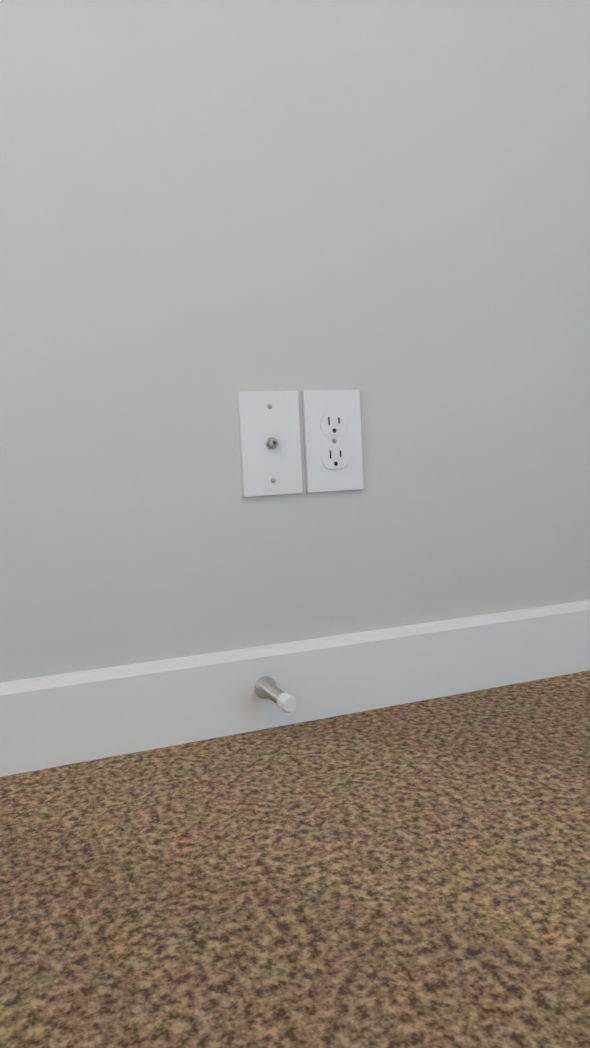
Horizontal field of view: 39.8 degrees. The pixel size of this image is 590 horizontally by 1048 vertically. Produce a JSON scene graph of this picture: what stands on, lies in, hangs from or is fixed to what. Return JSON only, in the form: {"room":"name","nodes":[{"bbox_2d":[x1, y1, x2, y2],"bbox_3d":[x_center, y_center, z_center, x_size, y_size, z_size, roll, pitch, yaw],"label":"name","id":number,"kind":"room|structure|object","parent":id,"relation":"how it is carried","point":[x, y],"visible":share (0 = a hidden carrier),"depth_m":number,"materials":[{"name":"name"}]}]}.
{"room":"bedroom","nodes":[
{"label":"bedroom","id":0,"kind":"room"},
{"bbox_2d":[0,670,589,1047],"bbox_3d":[-0.291,0.431,-0.530,3.628,0.120,2.892,-5,5,-22],"label":"floor","id":1,"kind":"structure","parent":0,"point":[413,875],"depth_m":0.59,"materials":[{"name":"carpet"}]},
{"bbox_2d":[0,0,589,682],"bbox_3d":[-0.868,-0.923,0.626,3.628,2.440,0.160,-5,5,-22],"label":"wall","id":2,"kind":"structure","parent":0,"point":[210,210],"depth_m":0.93,"materials":[{"name":"beige paint"}]},
{"bbox_2d":[237,391,302,496],"bbox_3d":[-0.026,-0.092,0.927,0.072,0.118,0.016,-5,5,-22],"label":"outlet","id":3,"kind":"object","parent":2,"relation":"attached to","point":[269,432],"visible":1,"depth_m":0.93,"materials":[{"name":"white plastic"}]},
{"bbox_2d":[0,600,589,776],"bbox_3d":[-0.779,0.250,0.643,3.308,0.094,0.013,-5,5,-22],"label":"baseboard","id":4,"kind":"structure","parent":2,"relation":"attached to","point":[51,721],"depth_m":0.94,"materials":[{"name":"white paint"}]},
{"bbox_2d":[255,676,296,712],"bbox_3d":[-0.020,0.190,0.899,0.025,0.025,0.079,-5,5,-22],"label":"door stop","id":5,"kind":"object","parent":4,"relation":"attached to","point":[265,687],"visible":1,"depth_m":0.90,"materials":[{"name":"grey metal"}]},
{"bbox_2d":[302,390,363,492],"bbox_3d":[0.046,-0.098,0.961,0.072,0.118,0.007,-5,5,-22],"label":"electrical outlet","id":6,"kind":"object","parent":2,"relation":"attached to","point":[332,439],"visible":1,"depth_m":0.96,"materials":[{"name":"white plastic"}]}
]}

